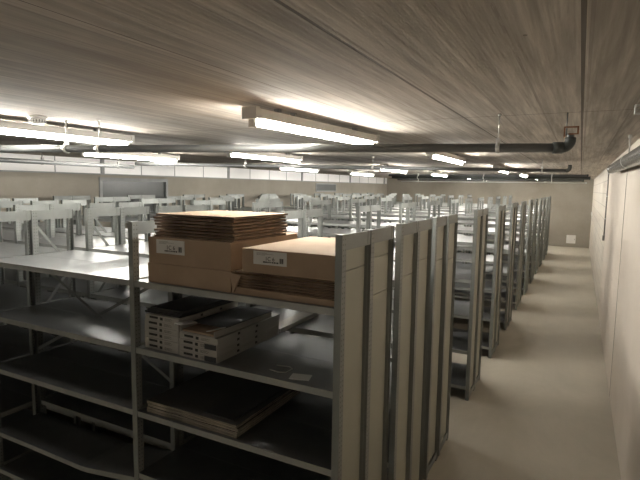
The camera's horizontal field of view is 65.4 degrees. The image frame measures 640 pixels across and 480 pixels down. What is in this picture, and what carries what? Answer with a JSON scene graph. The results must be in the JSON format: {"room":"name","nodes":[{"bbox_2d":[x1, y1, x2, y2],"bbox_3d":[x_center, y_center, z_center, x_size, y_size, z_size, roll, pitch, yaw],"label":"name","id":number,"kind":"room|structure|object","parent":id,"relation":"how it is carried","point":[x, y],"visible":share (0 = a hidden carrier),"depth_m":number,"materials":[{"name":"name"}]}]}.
{"room":"storage room","nodes":[
{"label":"storage room","id":0,"kind":"room"},
{"bbox_2d":[0,171,386,228],"bbox_3d":[-4.000,-0.108,10.469,0.200,2.478,30.800,4,7,27],"label":"wall","id":1,"kind":"structure","parent":0,"point":[43,186],"depth_m":11.55,"materials":[{"name":"paint"}]},
{"bbox_2d":[99,177,167,216],"bbox_3d":[-3.912,-0.881,10.459,0.190,0.820,1.800,4,7,27],"label":"window","id":2,"kind":"structure","parent":1,"relation":"in","point":[108,187],"depth_m":10.36,"materials":[{"name":"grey glass"}]},
{"bbox_2d":[0,170,378,183],"bbox_3d":[-3.891,-1.338,10.290,0.045,0.024,30.800,4,7,27],"label":"trim","id":3,"kind":"structure","parent":1,"relation":"attached to","point":[0,170],"depth_m":10.63,"materials":[{"name":"grey metal"}]},
{"bbox_2d":[0,153,386,183],"bbox_3d":[-3.899,-1.489,10.290,0.052,0.276,30.800,4,7,27],"label":"window","id":4,"kind":"structure","parent":1,"relation":"in","point":[186,171],"depth_m":11.42,"materials":[{"name":"white glass"}]},
{"bbox_2d":[316,183,335,191],"bbox_3d":[0.230,-1.912,18.160,0.030,0.300,1.600,4,7,27],"label":"window","id":5,"kind":"structure","parent":1,"relation":"in","point":[320,187],"depth_m":18.11,"materials":[{"name":"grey glass"}]},
{"bbox_2d":[9,246,620,479],"bbox_3d":[-0.083,1.474,8.574,9.080,0.150,31.200,4,7,27],"label":"floor","id":6,"kind":"structure","parent":0,"point":[539,408],"depth_m":5.57,"materials":[{"name":"beige concrete"}]},
{"bbox_2d":[0,210,371,479],"bbox_3d":[-2.911,0.783,4.122,6.949,2.084,0.355,4,7,27],"label":"shelving rack","id":7,"kind":"object","parent":6,"relation":"on","point":[39,446],"visible":0.85,"depth_m":3.04,"materials":[{"name":"metal"}]},
{"bbox_2d":[145,342,178,353],"bbox_3d":[-0.796,0.605,3.145,0.264,0.034,0.550,4,7,27],"label":"flat box","id":8,"kind":"object","parent":7,"relation":"on","point":[148,345],"visible":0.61,"depth_m":2.90,"materials":[{"name":"white cardboard"}]},
{"bbox_2d":[149,344,171,350],"bbox_3d":[-0.778,0.619,2.998,0.446,0.017,0.155,-3,7,-32],"label":"print","id":9,"kind":"object","parent":8,"relation":"on","point":[154,346],"depth_m":2.91},
{"bbox_2d":[145,336,178,348],"bbox_3d":[-0.792,0.571,3.136,0.264,0.034,0.556,4,7,27],"label":"flat box","id":10,"kind":"object","parent":8,"relation":"on","point":[147,339],"visible":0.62,"depth_m":2.89,"materials":[{"name":"white cardboard"}]},
{"bbox_2d":[149,338,170,345],"bbox_3d":[-0.776,0.586,2.987,0.446,0.017,0.155,-3,7,-32],"label":"print","id":11,"kind":"object","parent":10,"relation":"on","point":[151,340],"depth_m":2.90},
{"bbox_2d":[145,330,179,342],"bbox_3d":[-0.794,0.537,3.136,0.264,0.034,0.552,4,7,27],"label":"flat box","id":12,"kind":"object","parent":10,"relation":"on","point":[147,333],"visible":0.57,"depth_m":2.89,"materials":[{"name":"white cardboard"}]},
{"bbox_2d":[145,325,179,336],"bbox_3d":[-0.793,0.502,3.133,0.264,0.034,0.551,4,7,27],"label":"flat box","id":13,"kind":"object","parent":12,"relation":"on","point":[147,327],"visible":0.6,"depth_m":2.88,"materials":[{"name":"white cardboard"}]},
{"bbox_2d":[149,327,170,333],"bbox_3d":[-0.776,0.517,2.985,0.446,0.017,0.155,-3,7,-32],"label":"print","id":14,"kind":"object","parent":13,"relation":"on","point":[153,329],"depth_m":2.89},
{"bbox_2d":[145,306,236,330],"bbox_3d":[-0.793,0.468,3.130,0.264,0.034,0.551,4,7,27],"label":"flat box","id":15,"kind":"object","parent":13,"relation":"on","point":[147,322],"visible":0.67,"depth_m":2.89,"materials":[{"name":"white cardboard"}]},
{"bbox_2d":[149,321,170,327],"bbox_3d":[-0.776,0.482,2.982,0.446,0.017,0.155,-3,7,-32],"label":"print","id":16,"kind":"object","parent":15,"relation":"on","point":[152,323],"depth_m":2.89},
{"bbox_2d":[145,301,237,323],"bbox_3d":[-0.786,0.434,3.121,0.264,0.034,0.553,4,7,27],"label":"flat box","id":17,"kind":"object","parent":15,"relation":"on","point":[150,316],"visible":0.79,"depth_m":2.93,"materials":[{"name":"grey cardboard"}]},
{"bbox_2d":[149,307,221,321],"bbox_3d":[-0.769,0.449,2.973,0.446,0.017,0.155,-3,7,-32],"label":"print","id":18,"kind":"object","parent":17,"relation":"on","point":[155,317],"depth_m":2.91},
{"bbox_2d":[145,301,233,317],"bbox_3d":[-0.787,0.408,3.149,0.280,0.010,0.560,4,7,28],"label":"folder","id":19,"kind":"object","parent":17,"relation":"on","point":[147,310],"visible":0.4,"depth_m":2.94,"materials":[{"name":"black cardboard"}]},
{"bbox_2d":[148,300,228,315],"bbox_3d":[-0.779,0.396,3.149,0.268,0.010,0.552,4,7,27],"label":"folder","id":20,"kind":"object","parent":19,"relation":"on","point":[150,309],"visible":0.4,"depth_m":2.94,"materials":[{"name":"black cardboard"}]},
{"bbox_2d":[150,295,224,313],"bbox_3d":[-0.772,0.385,3.148,0.256,0.010,0.544,4,7,26],"label":"folder","id":21,"kind":"object","parent":20,"relation":"on","point":[187,304],"visible":0.63,"depth_m":3.03,"materials":[{"name":"black cardboard"}]},
{"bbox_2d":[148,262,234,292],"bbox_3d":[-0.573,0.173,3.054,0.597,0.114,0.690,4,7,27],"label":"carton","id":22,"kind":"object","parent":7,"relation":"on","point":[194,277],"visible":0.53,"depth_m":2.74,"materials":[{"name":"brown cardboard"}]},
{"bbox_2d":[148,232,296,270],"bbox_3d":[-0.569,0.042,3.041,0.590,0.150,0.694,4,7,27],"label":"carton","id":23,"kind":"object","parent":22,"relation":"on","point":[226,256],"visible":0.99,"depth_m":2.73,"materials":[{"name":"brown cardboard"}]},
{"bbox_2d":[161,241,181,252],"bbox_3d":[-0.839,0.039,2.790,0.169,0.056,0.001,4,7,27],"label":"label","id":24,"kind":"object","parent":23,"relation":"attached to","point":[166,246],"depth_m":2.79,"materials":[{"name":"white paper"}]},
{"bbox_2d":[155,233,285,242],"bbox_3d":[-0.579,-0.032,2.969,0.560,0.011,0.532,4,7,27],"label":"carton","id":25,"kind":"object","parent":23,"relation":"on","point":[277,234],"visible":0.45,"depth_m":2.75,"materials":[{"name":"brown cardboard"}]},
{"bbox_2d":[155,230,286,239],"bbox_3d":[-0.577,-0.049,2.972,0.560,0.013,0.532,4,7,27],"label":"carton","id":26,"kind":"object","parent":25,"relation":"on","point":[278,231],"visible":0.46,"depth_m":2.76,"materials":[{"name":"brown cardboard"}]},
{"bbox_2d":[154,227,285,235],"bbox_3d":[-0.580,-0.066,2.966,0.561,0.012,0.532,4,7,27],"label":"carton","id":27,"kind":"object","parent":26,"relation":"on","point":[282,228],"visible":0.45,"depth_m":2.76,"materials":[{"name":"brown cardboard"}]},
{"bbox_2d":[157,224,287,232],"bbox_3d":[-0.566,-0.083,2.961,0.554,0.014,0.532,4,7,28],"label":"carton","id":28,"kind":"object","parent":27,"relation":"on","point":[281,225],"visible":0.49,"depth_m":2.75,"materials":[{"name":"brown cardboard"}]},
{"bbox_2d":[155,222,286,229],"bbox_3d":[-0.571,-0.099,2.944,0.553,0.012,0.532,4,7,28],"label":"carton","id":29,"kind":"object","parent":28,"relation":"on","point":[156,223],"visible":0.48,"depth_m":2.73,"materials":[{"name":"brown cardboard"}]},
{"bbox_2d":[154,219,285,226],"bbox_3d":[-0.575,-0.116,2.946,0.556,0.012,0.532,4,7,27],"label":"carton","id":30,"kind":"object","parent":29,"relation":"on","point":[156,220],"visible":0.49,"depth_m":2.74,"materials":[{"name":"brown cardboard"}]},
{"bbox_2d":[153,216,285,222],"bbox_3d":[-0.582,-0.135,2.962,0.563,0.013,0.532,4,7,26],"label":"carton","id":31,"kind":"object","parent":30,"relation":"on","point":[154,217],"visible":0.49,"depth_m":2.75,"materials":[{"name":"brown cardboard"}]},
{"bbox_2d":[156,210,287,219],"bbox_3d":[-0.569,-0.152,2.960,0.558,0.012,0.532,4,7,28],"label":"carton","id":32,"kind":"object","parent":31,"relation":"on","point":[214,214],"visible":1,"depth_m":2.85,"materials":[{"name":"brown cardboard"}]},
{"bbox_2d":[147,391,299,437],"bbox_3d":[-0.585,1.012,3.143,0.662,0.018,0.689,4,7,27],"label":"board","id":33,"kind":"object","parent":7,"relation":"on","point":[297,393],"visible":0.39,"depth_m":2.85,"materials":[{"name":"brown cardboard"}]},
{"bbox_2d":[147,391,298,435],"bbox_3d":[-0.581,0.994,3.137,0.662,0.018,0.693,4,7,27],"label":"board","id":34,"kind":"object","parent":33,"relation":"on","point":[294,393],"visible":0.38,"depth_m":2.84,"materials":[{"name":"brown cardboard"}]},
{"bbox_2d":[148,390,296,431],"bbox_3d":[-0.577,0.976,3.135,0.662,0.018,0.690,4,7,27],"label":"board","id":35,"kind":"object","parent":34,"relation":"on","point":[250,421],"visible":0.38,"depth_m":2.85,"materials":[{"name":"brown cardboard"}]},
{"bbox_2d":[147,370,292,428],"bbox_3d":[-0.583,0.958,3.135,0.662,0.018,0.691,4,7,27],"label":"board","id":36,"kind":"object","parent":35,"relation":"on","point":[192,397],"visible":0.59,"depth_m":3.05,"materials":[{"name":"brown cardboard"}]},
{"bbox_2d":[204,381,284,421],"bbox_3d":[-0.413,0.956,3.053,0.210,0.007,0.640,4,7,28],"label":"board","id":37,"kind":"object","parent":36,"relation":"on","point":[232,408],"visible":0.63,"depth_m":2.96,"materials":[{"name":"brown cardboard"}]},
{"bbox_2d":[179,329,278,363],"bbox_3d":[-0.534,0.620,3.043,0.271,0.034,0.631,4,7,27],"label":"flat box","id":38,"kind":"object","parent":7,"relation":"on","point":[211,359],"visible":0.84,"depth_m":2.81,"materials":[{"name":"white cardboard"}]},
{"bbox_2d":[184,341,256,358],"bbox_3d":[-0.537,0.637,2.861,0.450,0.017,0.154,-3,7,-31],"label":"print","id":39,"kind":"object","parent":38,"relation":"on","point":[186,354],"depth_m":2.80},
{"bbox_2d":[179,324,278,357],"bbox_3d":[-0.533,0.586,3.039,0.271,0.034,0.631,4,7,27],"label":"flat box","id":40,"kind":"object","parent":38,"relation":"on","point":[216,354],"visible":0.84,"depth_m":2.81,"materials":[{"name":"white cardboard"}]},
{"bbox_2d":[184,335,256,353],"bbox_3d":[-0.536,0.603,2.856,0.450,0.017,0.154,-3,7,-31],"label":"print","id":41,"kind":"object","parent":40,"relation":"on","point":[232,347],"depth_m":2.79},
{"bbox_2d":[179,319,278,350],"bbox_3d":[-0.532,0.551,3.034,0.271,0.034,0.633,4,7,27],"label":"flat box","id":42,"kind":"object","parent":40,"relation":"on","point":[197,344],"visible":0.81,"depth_m":2.80,"materials":[{"name":"white cardboard"}]},
{"bbox_2d":[184,330,256,346],"bbox_3d":[-0.535,0.569,2.851,0.450,0.017,0.154,-3,7,-31],"label":"print","id":43,"kind":"object","parent":42,"relation":"on","point":[186,342],"depth_m":2.79},
{"bbox_2d":[180,313,279,344],"bbox_3d":[-0.527,0.517,3.030,0.271,0.034,0.630,4,7,27],"label":"flat box","id":44,"kind":"object","parent":42,"relation":"on","point":[224,338],"visible":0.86,"depth_m":2.81,"materials":[{"name":"white cardboard"}]},
{"bbox_2d":[184,324,257,341],"bbox_3d":[-0.530,0.535,2.847,0.450,0.017,0.154,-3,7,-31],"label":"print","id":45,"kind":"object","parent":44,"relation":"on","point":[224,338],"depth_m":2.78},
{"bbox_2d":[174,306,271,338],"bbox_3d":[-0.557,0.474,2.978,0.260,0.060,0.590,4,7,29],"label":"flat box","id":46,"kind":"object","parent":44,"relation":"on","point":[216,325],"visible":1,"depth_m":2.91,"materials":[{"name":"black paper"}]},
{"bbox_2d":[269,365,292,372],"bbox_3d":[-0.202,0.681,2.635,0.103,0.006,0.101,4,7,27],"label":"string","id":47,"kind":"object","parent":7,"relation":"on","point":[277,365],"visible":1,"depth_m":2.62,"materials":[{"name":"fabric"}]},
{"bbox_2d":[229,271,333,306],"bbox_3d":[-0.034,0.207,2.795,0.614,0.118,0.745,4,7,27],"label":"cardboard tray","id":48,"kind":"object","parent":7,"relation":"on","point":[235,278],"visible":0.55,"depth_m":2.49,"materials":[{"name":"brown cardboard"}]},
{"bbox_3d":[-0.032,0.256,2.792,0.579,0.012,0.685,4,7,27],"label":"carton","id":49,"kind":"object","parent":48,"relation":"in","visible":0},
{"bbox_2d":[241,287,333,300],"bbox_3d":[-0.033,0.242,2.790,0.580,0.012,0.687,4,7,27],"label":"carton","id":50,"kind":"object","parent":49,"relation":"on","point":[241,287],"visible":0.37,"depth_m":2.44,"materials":[{"name":"brown cardboard"}]},
{"bbox_2d":[237,284,333,298],"bbox_3d":[-0.029,0.227,2.791,0.578,0.013,0.681,4,7,27],"label":"carton","id":51,"kind":"object","parent":50,"relation":"on","point":[238,285],"visible":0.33,"depth_m":2.48,"materials":[{"name":"brown cardboard"}]},
{"bbox_2d":[238,282,333,295],"bbox_3d":[-0.032,0.212,2.789,0.581,0.012,0.684,4,7,27],"label":"carton","id":52,"kind":"object","parent":51,"relation":"on","point":[241,283],"visible":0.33,"depth_m":2.47,"materials":[{"name":"brown cardboard"}]},
{"bbox_2d":[239,279,334,292],"bbox_3d":[-0.034,0.198,2.789,0.584,0.012,0.684,4,7,27],"label":"carton","id":53,"kind":"object","parent":52,"relation":"on","point":[240,280],"visible":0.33,"depth_m":2.47,"materials":[{"name":"brown cardboard"}]},
{"bbox_2d":[240,277,334,289],"bbox_3d":[-0.030,0.184,2.787,0.580,0.012,0.680,4,7,27],"label":"carton","id":54,"kind":"object","parent":53,"relation":"on","point":[245,278],"visible":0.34,"depth_m":2.47,"materials":[{"name":"brown cardboard"}]},
{"bbox_2d":[236,273,334,287],"bbox_3d":[-0.030,0.170,2.781,0.578,0.012,0.689,4,7,27],"label":"carton","id":55,"kind":"object","parent":54,"relation":"on","point":[240,274],"visible":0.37,"depth_m":2.48,"materials":[{"name":"brown cardboard"}]},
{"bbox_2d":[235,269,334,283],"bbox_3d":[-0.032,0.154,2.783,0.582,0.014,0.684,4,7,27],"label":"carton","id":56,"kind":"object","parent":55,"relation":"on","point":[239,270],"visible":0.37,"depth_m":2.46,"materials":[{"name":"brown cardboard"}]},
{"bbox_2d":[242,236,334,280],"bbox_3d":[0.003,0.086,2.763,0.532,0.122,0.734,4,7,27],"label":"carton","id":57,"kind":"object","parent":56,"relation":"on","point":[310,257],"visible":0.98,"depth_m":2.47,"materials":[{"name":"brown cardboard"}]},
{"bbox_2d":[289,373,311,380],"bbox_3d":[-0.099,0.697,2.534,0.104,0.002,0.076,2,6,13],"label":"card","id":58,"kind":"object","parent":7,"relation":"on","point":[295,376],"visible":1,"depth_m":2.53,"materials":[{"name":"paper"}]},
{"bbox_2d":[0,205,393,479],"bbox_3d":[-2.747,0.752,4.437,6.949,2.084,0.355,4,7,27],"label":"shelving rack","id":59,"kind":"object","parent":6,"relation":"on","point":[303,408],"visible":0.49,"depth_m":3.46,"materials":[{"name":"metal"}]},
{"bbox_2d":[2,204,418,479],"bbox_3d":[-2.519,0.709,4.871,6.949,2.084,0.355,4,7,27],"label":"shelving rack","id":60,"kind":"object","parent":6,"relation":"on","point":[406,247],"visible":0.36,"depth_m":3.43,"materials":[{"name":"metal"}]},
{"bbox_2d":[279,312,317,332],"bbox_3d":[-0.184,0.574,3.541,0.100,0.030,0.540,4,7,27],"label":"board","id":61,"kind":"object","parent":60,"relation":"on","point":[301,317],"visible":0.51,"depth_m":3.52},
{"bbox_2d":[0,201,432,479],"bbox_3d":[-2.355,0.678,5.185,6.949,2.084,0.355,4,7,27],"label":"shelving rack","id":62,"kind":"object","parent":6,"relation":"on","point":[425,226],"visible":0.2,"depth_m":3.71,"materials":[{"name":"metal"}]},
{"bbox_2d":[0,198,447,479],"bbox_3d":[-2.141,0.637,5.594,6.949,2.084,0.355,4,7,27],"label":"shelving rack","id":63,"kind":"object","parent":6,"relation":"on","point":[439,227],"visible":0.17,"depth_m":4.07,"materials":[{"name":"metal"}]},
{"bbox_2d":[1,198,457,455],"bbox_3d":[-1.958,0.603,5.943,6.949,2.084,0.355,4,7,27],"label":"shelving rack","id":64,"kind":"object","parent":6,"relation":"on","point":[452,223],"visible":0.2,"depth_m":4.46,"materials":[{"name":"metal"}]},
{"bbox_2d":[53,196,482,400],"bbox_3d":[-1.363,0.491,7.079,6.949,2.084,0.355,4,7,27],"label":"shelving rack","id":65,"kind":"object","parent":6,"relation":"on","point":[460,381],"visible":0.17,"depth_m":5.59,"materials":[{"name":"metal"}]},
{"bbox_2d":[73,195,488,389],"bbox_3d":[-1.199,0.460,7.393,6.949,2.084,0.355,4,7,27],"label":"shelving rack","id":66,"kind":"object","parent":6,"relation":"on","point":[458,368],"visible":0.2,"depth_m":5.99,"materials":[{"name":"metal"}]},
{"bbox_2d":[127,195,502,358],"bbox_3d":[-0.645,0.355,8.451,6.949,2.084,0.355,4,7,27],"label":"shelving rack","id":67,"kind":"object","parent":6,"relation":"on","point":[489,344],"visible":0.19,"depth_m":6.98,"materials":[{"name":"metal"}]},
{"bbox_2d":[142,195,505,349],"bbox_3d":[-0.480,0.324,8.765,6.949,2.084,0.355,4,7,27],"label":"shelving rack","id":68,"kind":"object","parent":6,"relation":"on","point":[485,335],"visible":0.17,"depth_m":7.44,"materials":[{"name":"metal"}]},
{"bbox_2d":[183,194,515,329],"bbox_3d":[0.074,0.220,9.823,6.949,2.084,0.355,4,7,27],"label":"shelving rack","id":69,"kind":"object","parent":6,"relation":"on","point":[503,319],"visible":0.24,"depth_m":8.41,"materials":[{"name":"metal"}]},
{"bbox_2d":[195,194,517,322],"bbox_3d":[0.238,0.189,10.138,6.949,2.084,0.355,4,7,27],"label":"shelving rack","id":70,"kind":"object","parent":6,"relation":"on","point":[502,313],"visible":0.09,"depth_m":8.91,"materials":[{"name":"metal"}]},
{"bbox_2d":[226,194,524,309],"bbox_3d":[0.792,0.084,11.196,6.949,2.084,0.355,4,7,27],"label":"shelving rack","id":71,"kind":"object","parent":6,"relation":"on","point":[521,220],"visible":0.18,"depth_m":9.95,"materials":[{"name":"metal"}]},
{"bbox_2d":[236,194,526,303],"bbox_3d":[0.957,0.053,11.510,6.949,2.084,0.355,4,7,27],"label":"shelving rack","id":72,"kind":"object","parent":6,"relation":"on","point":[241,195],"visible":0.21,"depth_m":10.57,"materials":[{"name":"metal"}]},
{"bbox_2d":[261,194,531,294],"bbox_3d":[1.511,-0.051,12.568,6.949,2.084,0.355,4,7,27],"label":"shelving rack","id":73,"kind":"object","parent":6,"relation":"on","point":[525,270],"visible":0.23,"depth_m":11.39,"materials":[{"name":"metal"}]},
{"bbox_2d":[269,194,532,289],"bbox_3d":[1.675,-0.083,12.882,6.949,2.084,0.355,4,7,27],"label":"shelving rack","id":74,"kind":"object","parent":6,"relation":"on","point":[335,196],"visible":0.17,"depth_m":11.94,"materials":[{"name":"metal"}]},
{"bbox_2d":[290,193,536,283],"bbox_3d":[2.229,-0.187,13.941,6.949,2.084,0.355,4,7,27],"label":"shelving rack","id":75,"kind":"object","parent":6,"relation":"on","point":[291,195],"visible":0.27,"depth_m":12.81,"materials":[{"name":"metal"}]},
{"bbox_2d":[297,193,537,280],"bbox_3d":[2.394,-0.218,14.255,6.949,2.084,0.355,4,7,27],"label":"shelving rack","id":76,"kind":"object","parent":6,"relation":"on","point":[360,196],"visible":0.17,"depth_m":13.32,"materials":[{"name":"metal"}]},
{"bbox_2d":[314,193,541,273],"bbox_3d":[2.948,-0.323,15.313,6.949,2.084,0.355,4,7,27],"label":"shelving rack","id":77,"kind":"object","parent":6,"relation":"on","point":[315,194],"visible":0.17,"depth_m":14.09,"materials":[{"name":"metal"}]},
{"bbox_2d":[320,193,542,270],"bbox_3d":[3.113,-0.354,15.627,6.949,2.084,0.355,4,7,27],"label":"shelving rack","id":78,"kind":"object","parent":6,"relation":"on","point":[377,195],"visible":0.12,"depth_m":14.72,"materials":[{"name":"metal"}]},
{"bbox_2d":[334,193,544,266],"bbox_3d":[3.667,-0.458,16.685,6.949,2.084,0.355,4,7,27],"label":"shelving rack","id":79,"kind":"object","parent":6,"relation":"on","point":[497,198],"visible":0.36,"depth_m":15.49,"materials":[{"name":"metal"}]},
{"bbox_2d":[339,193,545,263],"bbox_3d":[3.831,-0.489,16.999,6.949,2.084,0.355,4,7,27],"label":"shelving rack","id":80,"kind":"object","parent":6,"relation":"on","point":[452,196],"visible":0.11,"depth_m":16.57,"materials":[{"name":"metal"}]},
{"bbox_2d":[352,193,547,259],"bbox_3d":[4.385,-0.594,18.058,6.949,2.084,0.355,4,7,27],"label":"shelving rack","id":81,"kind":"object","parent":6,"relation":"on","point":[430,196],"visible":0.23,"depth_m":16.78,"materials":[{"name":"metal"}]},
{"bbox_2d":[356,193,548,257],"bbox_3d":[4.550,-0.625,18.372,6.949,2.084,0.355,4,7,27],"label":"shelving rack","id":82,"kind":"object","parent":6,"relation":"on","point":[434,195],"visible":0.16,"depth_m":17.59,"materials":[{"name":"metal"}]},
{"bbox_2d":[367,193,550,254],"bbox_3d":[5.104,-0.729,19.430,6.949,2.084,0.355,4,7,27],"label":"shelving rack","id":83,"kind":"object","parent":6,"relation":"on","point":[509,202],"visible":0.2,"depth_m":18.15,"materials":[{"name":"metal"}]},
{"bbox_2d":[371,193,550,252],"bbox_3d":[5.268,-0.760,19.744,6.949,2.084,0.355,4,7,27],"label":"shelving rack","id":84,"kind":"object","parent":6,"relation":"on","point":[444,195],"visible":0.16,"depth_m":18.90,"materials":[{"name":"metal"}]},
{"bbox_2d":[0,0,639,178],"bbox_3d":[-0.039,-1.454,8.262,9.080,0.200,31.200,4,7,27],"label":"ceiling","id":85,"kind":"structure","parent":0,"point":[158,72],"depth_m":2.06,"materials":[{"name":"concrete"}]},
{"bbox_2d":[27,115,46,124],"bbox_3d":[-2.008,-0.850,3.540,0.123,0.058,0.123,4,7,27],"label":"smoke detector","id":86,"kind":"object","parent":85,"relation":"attached to","point":[33,119],"visible":1,"depth_m":3.50,"materials":[{"name":"white plastic"}]},
{"bbox_2d":[0,120,134,144],"bbox_3d":[-2.151,-0.850,3.875,0.104,0.134,1.700,4,7,27],"label":"ceiling lamp","id":87,"kind":"object","parent":85,"relation":"attached to","point":[4,124],"visible":0.84,"depth_m":3.98,"materials":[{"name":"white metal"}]},
{"bbox_2d":[0,144,134,168],"bbox_3d":[-3.889,-0.973,5.328,0.056,0.249,4.780,4,7,27],"label":"drain pipe","id":88,"kind":"object","parent":85,"relation":"attached to","point":[42,161],"visible":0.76,"depth_m":6.39,"materials":[{"name":"white metal"}]},
{"bbox_2d":[77,152,179,162],"bbox_3d":[-2.599,-1.186,6.966,0.104,0.134,1.700,4,7,27],"label":"ceiling lamp","id":89,"kind":"object","parent":85,"relation":"attached to","point":[136,155],"visible":0.73,"depth_m":6.98,"materials":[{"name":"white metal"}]},
{"bbox_2d":[227,153,302,163],"bbox_3d":[-0.696,-1.121,6.622,0.104,0.134,1.700,4,7,27],"label":"ceiling lamp","id":90,"kind":"object","parent":85,"relation":"attached to","point":[282,157],"visible":0.64,"depth_m":6.67,"materials":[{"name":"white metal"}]},
{"bbox_2d":[0,113,578,153],"bbox_3d":[-2.416,-0.799,3.884,8.138,0.246,0.101,2,6,12],"label":"drain pipe","id":91,"kind":"object","parent":85,"relation":"attached to","point":[568,144],"visible":1,"depth_m":3.36,"materials":[{"name":"metal"}]},
{"bbox_2d":[278,164,319,171],"bbox_3d":[-0.449,-1.576,10.923,0.104,0.134,1.700,4,7,27],"label":"ceiling lamp","id":92,"kind":"object","parent":85,"relation":"attached to","point":[296,169],"visible":0.56,"depth_m":11.00,"materials":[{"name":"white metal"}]},
{"bbox_2d":[242,106,379,143],"bbox_3d":[0.030,-0.783,3.554,0.104,0.134,1.700,4,7,30],"label":"ceiling lamp","id":93,"kind":"object","parent":85,"relation":"attached to","point":[250,113],"visible":0.89,"depth_m":3.24,"materials":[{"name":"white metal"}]},
{"bbox_2d":[135,156,571,172],"bbox_3d":[0.548,-1.161,7.495,6.573,0.201,0.106,1,6,-2],"label":"drain pipe","id":94,"kind":"object","parent":85,"relation":"attached to","point":[245,165],"visible":0.92,"depth_m":7.48,"materials":[{"name":"metal"}]},
{"bbox_2d":[348,170,374,175],"bbox_3d":[1.192,-1.885,14.056,0.104,0.134,1.700,4,7,27],"label":"ceiling lamp","id":95,"kind":"object","parent":85,"relation":"attached to","point":[349,171],"visible":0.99,"depth_m":13.89,"materials":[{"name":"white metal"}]},
{"bbox_2d":[377,165,407,172],"bbox_3d":[1.572,-1.512,10.608,0.104,0.134,1.700,4,7,27],"label":"ceiling lamp","id":96,"kind":"object","parent":85,"relation":"attached to","point":[401,171],"visible":0.54,"depth_m":10.62,"materials":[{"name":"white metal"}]},
{"bbox_2d":[429,171,447,176],"bbox_3d":[3.289,-1.822,13.757,0.104,0.134,1.700,4,7,27],"label":"ceiling lamp","id":97,"kind":"object","parent":85,"relation":"attached to","point":[431,173],"visible":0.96,"depth_m":13.53,"materials":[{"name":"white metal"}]},
{"bbox_2d":[426,153,465,164],"bbox_3d":[1.639,-1.059,6.368,0.104,0.134,1.700,4,7,27],"label":"ceiling lamp","id":98,"kind":"object","parent":85,"relation":"attached to","point":[448,157],"visible":0.76,"depth_m":6.26,"materials":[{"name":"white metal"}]},
{"bbox_2d":[389,174,588,176],"bbox_3d":[4.803,-1.953,14.968,5.760,0.096,0.096,4,7,27],"label":"pipe","id":99,"kind":"object","parent":85,"relation":"attached to","point":[587,175],"visible":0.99,"depth_m":14.80,"materials":[{"name":"metal"}]},
{"bbox_2d":[397,179,583,181],"bbox_3d":[4.900,-1.877,14.948,5.360,0.229,0.092,4,7,27],"label":"pipe","id":100,"kind":"object","parent":85,"relation":"attached to","point":[397,179],"visible":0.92,"depth_m":14.81,"materials":[{"name":"metal"}]},
{"bbox_2d":[392,173,590,179],"bbox_3d":[4.845,-1.895,14.839,5.660,0.173,0.120,4,7,27],"label":"pipe","id":101,"kind":"object","parent":85,"relation":"attached to","point":[417,176],"visible":1,"depth_m":14.70,"materials":[{"name":"metal"}]},
{"bbox_2d":[401,173,586,183],"bbox_3d":[4.965,-1.842,14.838,5.280,0.274,0.062,4,7,27],"label":"pipe","id":102,"kind":"object","parent":85,"relation":"attached to","point":[418,173],"visible":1,"depth_m":14.65,"materials":[{"name":"metal"}]},
{"bbox_2d":[493,165,507,173],"bbox_3d":[3.631,-1.410,9.936,0.104,0.134,1.700,4,7,27],"label":"ceiling lamp","id":103,"kind":"object","parent":85,"relation":"attached to","point":[494,166],"visible":0.51,"depth_m":9.33,"materials":[{"name":"white plastic"}]},
{"bbox_2d":[517,172,527,177],"bbox_3d":[5.279,-1.707,12.954,0.104,0.134,1.700,4,7,27],"label":"ceiling lamp","id":104,"kind":"object","parent":85,"relation":"attached to","point":[523,174],"visible":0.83,"depth_m":12.69,"materials":[{"name":"white plastic"}]},
{"bbox_2d":[607,134,639,172],"bbox_3d":[0.167,-0.208,-0.436,0.119,0.427,15.400,4,7,27],"label":"insulated pipe","id":105,"kind":"object","parent":85,"relation":"attached to","point":[632,158],"visible":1,"depth_m":3.88,"materials":[{"name":"metal"}]},
{"bbox_2d":[634,104,639,114],"bbox_3d":[1.750,-0.708,2.696,0.080,0.050,0.060,4,7,27],"label":"junction box","id":106,"kind":"object","parent":85,"relation":"attached to","point":[636,105],"visible":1,"depth_m":2.69,"materials":[{"name":"metal"}]},
{"bbox_2d":[387,178,593,247],"bbox_3d":[7.101,-1.329,22.098,9.080,2.770,0.200,4,7,27],"label":"wall","id":107,"kind":"structure","parent":0,"point":[571,203],"depth_m":20.78,"materials":[{"name":"paint"}]},
{"bbox_2d":[566,235,575,243],"bbox_3d":[10.287,-0.032,20.429,0.340,0.340,0.028,4,7,27],"label":"wall panel","id":108,"kind":"object","parent":107,"relation":"attached to","point":[569,238],"visible":1,"depth_m":20.42,"materials":[{"name":"white plastic"}]},
{"bbox_2d":[589,138,639,479],"bbox_3d":[3.876,0.298,6.385,0.200,2.770,30.800,4,7,27],"label":"wall","id":109,"kind":"structure","parent":0,"point":[624,389],"depth_m":4.95,"materials":[{"name":"paint"}]},
{"bbox_2d":[602,172,609,240],"bbox_3d":[5.098,-0.638,8.882,0.035,1.300,0.070,4,7,27],"label":"cable conduit","id":110,"kind":"object","parent":109,"relation":"attached to","point":[603,235],"visible":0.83,"depth_m":8.89,"materials":[{"name":"metal"}]},
{"bbox_2d":[609,168,627,396],"bbox_3d":[3.279,0.388,5.465,0.004,2.770,0.008,4,7,27],"label":"trim","id":111,"kind":"structure","parent":109,"relation":"attached to","point":[627,168],"depth_m":5.47,"materials":[{"name":"metal"}]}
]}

